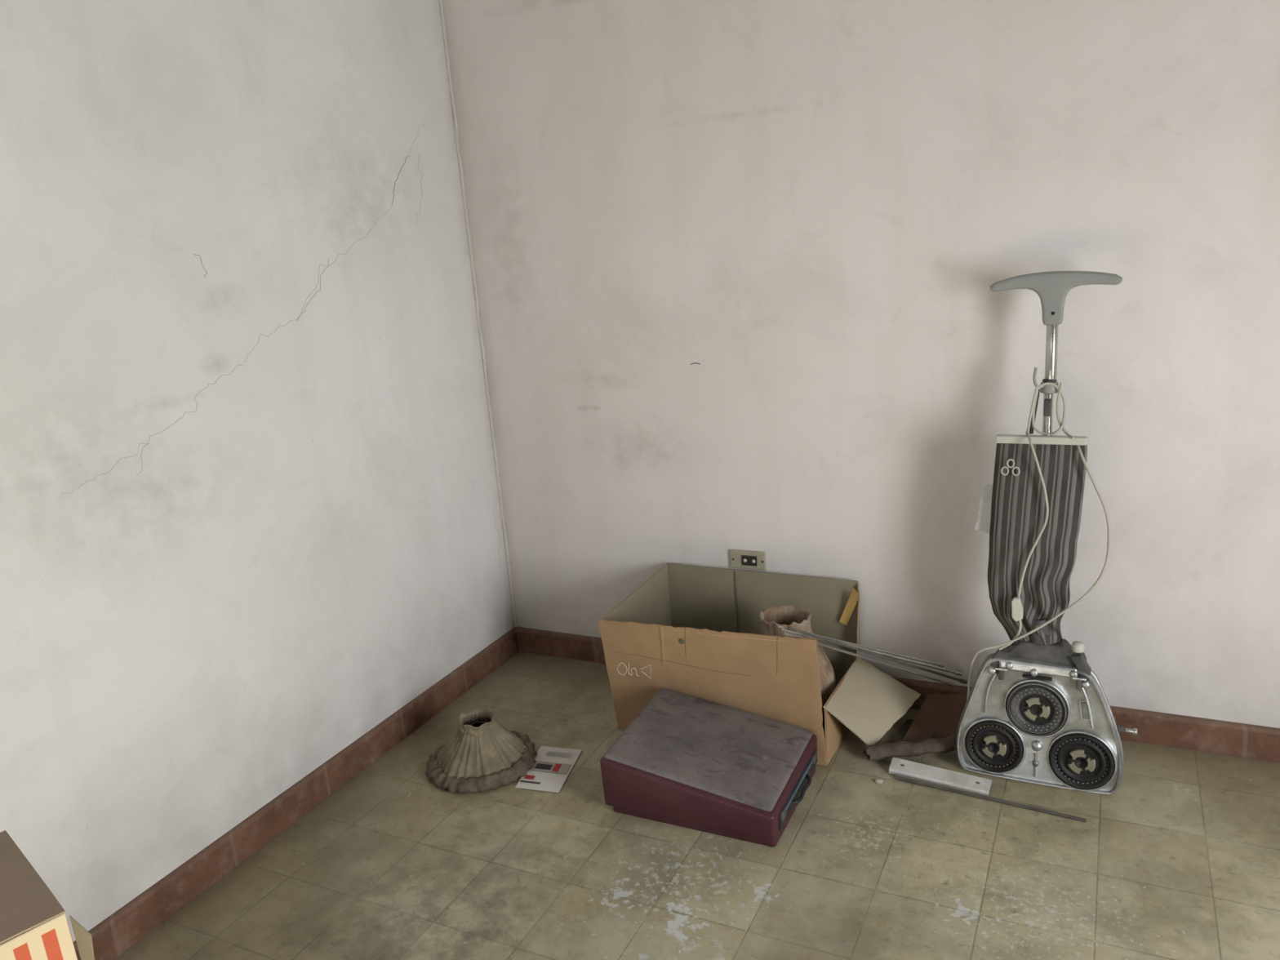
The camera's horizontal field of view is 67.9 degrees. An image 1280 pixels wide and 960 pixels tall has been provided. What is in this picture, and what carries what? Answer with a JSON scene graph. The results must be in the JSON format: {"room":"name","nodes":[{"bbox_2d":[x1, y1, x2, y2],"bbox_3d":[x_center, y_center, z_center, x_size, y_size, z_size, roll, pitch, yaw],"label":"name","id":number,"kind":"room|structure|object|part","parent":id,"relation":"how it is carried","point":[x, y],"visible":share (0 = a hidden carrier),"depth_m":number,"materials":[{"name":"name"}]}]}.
{"room":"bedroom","nodes":[
{"label":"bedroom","id":0,"kind":"room"},
{"bbox_2d":[0,0,514,942],"bbox_3d":[-1.603,-0.173,0.962,0.151,2.800,4.600,3,16,26],"label":"wall","id":1,"kind":"structure","parent":0,"point":[288,564],"depth_m":2.13,"materials":[{"name":"paint"}]},
{"bbox_2d":[73,626,519,959],"bbox_3d":[-1.423,1.140,1.268,0.016,0.086,4.600,3,16,26],"label":"baseboard","id":2,"kind":"structure","parent":1,"relation":"attached to","point":[129,924],"depth_m":2.32,"materials":[{"name":"tile"}]},
{"bbox_2d":[113,651,1279,959],"bbox_3d":[0.189,1.306,0.497,3.900,0.100,4.900,3,16,26],"label":"floor","id":3,"kind":"structure","parent":0,"point":[1181,861],"depth_m":2.06,"materials":[{"name":"tile"}]},
{"bbox_2d":[0,830,94,959],"bbox_3d":[-1.053,0.872,1.439,0.331,0.457,0.382,9,20,43],"label":"cardboard box","id":4,"kind":"object","parent":3,"relation":"on","point":[34,926],"visible":1,"depth_m":1.40,"materials":[{"name":"brown cardboard"}]},
{"bbox_2d":[425,707,537,793],"bbox_3d":[-0.431,0.694,2.537,0.305,0.147,0.295,-1,15,15],"label":"lampshade","id":5,"kind":"object","parent":3,"relation":"on","point":[482,755],"visible":1,"depth_m":2.48,"materials":[{"name":"fabric"}]},
{"bbox_2d":[515,746,582,792],"bbox_3d":[-0.239,0.759,2.505,0.121,0.004,0.211,-1,15,14],"label":"leaflet","id":6,"kind":"object","parent":3,"relation":"on","point":[553,766],"visible":1,"depth_m":2.49,"materials":[{"name":"white paper"}]},
{"bbox_2d":[534,763,552,769],"bbox_3d":[-0.254,0.757,2.510,0.047,0.001,0.024,0,15,18],"label":"photo","id":7,"kind":"object","parent":6,"relation":"on","point":[537,766],"depth_m":2.51},
{"bbox_2d":[528,760,571,773],"bbox_3d":[-0.237,0.757,2.506,0.114,0.001,0.059,3,16,26],"label":"photo","id":8,"kind":"object","parent":6,"relation":"on","point":[540,766],"depth_m":2.50,"materials":[{"name":"beige"}]},
{"bbox_2d":[551,763,561,771],"bbox_3d":[-0.219,0.757,2.500,0.017,0.001,0.038,-1,15,14],"label":"photo","id":9,"kind":"object","parent":6,"relation":"on","point":[555,766],"depth_m":2.50},
{"bbox_2d":[600,688,817,847],"bbox_3d":[0.186,0.690,2.325,0.454,0.166,0.351,3,16,26],"label":"case","id":10,"kind":"object","parent":3,"relation":"on","point":[686,761],"visible":1,"depth_m":2.25,"materials":[{"name":"leather"}]},
{"bbox_3d":[0.378,0.717,2.246,0.004,0.007,0.259,3,16,26],"label":"trim","id":11,"kind":"part","parent":10,"relation":"part of","materials":[{"name":"metal"}]},
{"bbox_3d":[0.383,0.730,2.241,0.024,0.009,0.127,3,16,26],"label":"handle","id":12,"kind":"part","parent":10,"relation":"part of","materials":[{"name":"black plastic"}]},
{"bbox_2d":[597,562,920,765],"bbox_3d":[0.338,0.495,2.610,0.802,0.370,0.381,3,16,26],"label":"open cardboard box","id":13,"kind":"object","parent":3,"relation":"on","point":[694,631],"visible":0.9,"depth_m":2.56,"materials":[{"name":"brown cardboard"}]},
{"bbox_2d":[759,604,836,737],"bbox_3d":[0.402,0.510,2.583,0.272,0.324,0.268,3,16,26],"label":"lampshade","id":14,"kind":"object","parent":13,"relation":"on","point":[797,617],"visible":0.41,"depth_m":2.53,"materials":[{"name":"fabric"}]},
{"bbox_2d":[777,625,967,686],"bbox_3d":[0.611,0.458,2.457,0.557,0.301,0.029,-10,15,-19],"label":"rods","id":15,"kind":"object","parent":13,"relation":"in","point":[868,650],"visible":1,"depth_m":2.46,"materials":[{"name":"silver metal"}]},
{"bbox_3d":[0.577,0.428,2.438,0.491,0.229,0.006,-10,15,-19],"label":"rod","id":16,"kind":"part","parent":15,"relation":"part of","materials":[{"name":"silver metal"}]},
{"bbox_3d":[0.608,0.444,2.446,0.537,0.259,0.008,-10,15,-19],"label":"rod","id":17,"kind":"part","parent":15,"relation":"part of","materials":[{"name":"silver metal"}]},
{"bbox_2d":[874,778,883,783],"bbox_3d":[0.585,0.738,2.329,0.022,0.009,0.013,-2,15,8],"label":"crumb","id":18,"kind":"object","parent":3,"relation":"on","point":[877,780],"visible":1,"depth_m":2.33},
{"bbox_2d":[862,734,956,759],"bbox_3d":[0.698,0.681,2.412,0.256,0.047,0.051,-5,15,0],"label":"paper roll","id":19,"kind":"object","parent":3,"relation":"on","point":[926,745],"visible":0.93,"depth_m":2.40,"materials":[{"name":"brown paper"}]},
{"bbox_2d":[888,692,971,742],"bbox_3d":[0.771,0.629,2.528,0.258,0.083,0.152,-3,15,5],"label":"scrap","id":20,"kind":"object","parent":3,"relation":"on","point":[939,716],"visible":0.82,"depth_m":2.52,"materials":[{"name":"cardboard"}]},
{"bbox_2d":[888,757,992,795],"bbox_3d":[0.728,0.720,2.308,0.238,0.027,0.036,5,17,32],"label":"metal strip","id":21,"kind":"object","parent":3,"relation":"on","point":[973,784],"visible":1,"depth_m":2.30,"materials":[{"name":"metal"}]},
{"bbox_2d":[894,773,1085,822],"bbox_3d":[0.810,0.745,2.229,0.430,0.008,0.016,5,17,31],"label":"metal rods","id":22,"kind":"object","parent":3,"relation":"on","point":[900,777],"visible":1,"depth_m":2.23,"materials":[{"name":"metal"}]},
{"bbox_3d":[0.787,0.741,2.247,0.372,0.006,0.011,5,17,31],"label":"rod","id":23,"kind":"part","parent":22,"relation":"part of","materials":[{"name":"grey metal"}]},
{"bbox_2d":[955,271,1137,794],"bbox_3d":[0.950,0.132,2.195,0.395,1.194,0.201,3,16,27],"label":"floor polisher","id":24,"kind":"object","parent":3,"relation":"on","point":[1036,711],"depth_m":2.20,"materials":[{"name":"metal"}]},
{"bbox_3d":[0.858,0.431,2.269,0.040,0.060,0.024,3,12,26],"label":"yoke arm","id":25,"kind":"part","parent":24,"relation":"part of","materials":[{"name":"metal"}]},
{"bbox_3d":[0.870,0.356,2.232,0.050,0.098,0.008,3,12,26],"label":"cord","id":26,"kind":"part","parent":24,"relation":"part of","materials":[{"name":"white plastic"}]},
{"bbox_3d":[0.905,0.088,2.180,0.062,0.388,0.049,3,12,26],"label":"cord","id":27,"kind":"part","parent":24,"relation":"part of","materials":[{"name":"white plastic"}]},
{"bbox_3d":[0.933,0.440,2.228,0.170,0.026,0.030,3,12,26],"label":"cross plate","id":28,"kind":"part","parent":24,"relation":"part of","materials":[{"name":"metal"}]},
{"bbox_3d":[0.918,0.240,2.206,0.302,0.678,0.061,3,12,26],"label":"cord","id":29,"kind":"part","parent":24,"relation":"part of","materials":[{"name":"white plastic"}]},
{"bbox_3d":[0.930,-0.408,2.135,0.272,0.119,0.030,3,12,26],"label":"handle","id":30,"kind":"part","parent":24,"relation":"part of","materials":[{"name":"grey plastic"}]},
{"bbox_3d":[1.012,0.385,2.195,0.028,0.021,0.028,3,12,26],"label":"hinge knob","id":31,"kind":"part","parent":24,"relation":"part of","materials":[{"name":"plastic"}]},
{"bbox_3d":[1.016,0.435,2.190,0.044,0.067,0.024,3,12,26],"label":"yoke arm","id":32,"kind":"part","parent":24,"relation":"part of","materials":[{"name":"plastic"}]},
{"bbox_3d":[1.028,0.532,2.190,0.027,0.046,0.003,3,12,26],"label":"badge frame","id":33,"kind":"part","parent":24,"relation":"part of","materials":[{"name":"metal"}]},
{"bbox_2d":[442,0,1279,728],"bbox_3d":[1.117,-0.712,2.173,3.900,2.800,0.150,3,16,26],"label":"wall","id":34,"kind":"structure","parent":0,"point":[816,206],"depth_m":2.41,"materials":[{"name":"paint"}]},
{"bbox_2d":[438,0,517,626],"bbox_3d":[-0.525,-0.754,2.907,0.016,2.600,0.016,-9,15,-16],"label":"bead","id":35,"kind":"object","parent":34,"relation":"attached to","point":[441,5],"visible":1,"depth_m":2.95,"materials":[{"name":"paint"}]},
{"bbox_2d":[729,549,766,570],"bbox_3d":[0.314,0.234,2.774,0.108,0.056,0.016,3,16,26],"label":"wall outlet","id":36,"kind":"object","parent":34,"relation":"attached to","point":[744,559],"visible":1,"depth_m":2.77,"materials":[{"name":"beige plastic"}]},
{"bbox_2d":[515,626,1279,763],"bbox_3d":[1.187,0.620,2.445,3.600,0.085,0.016,3,16,26],"label":"baseboard","id":37,"kind":"structure","parent":34,"relation":"attached to","point":[1245,740],"depth_m":2.38,"materials":[{"name":"tile"}]}
]}

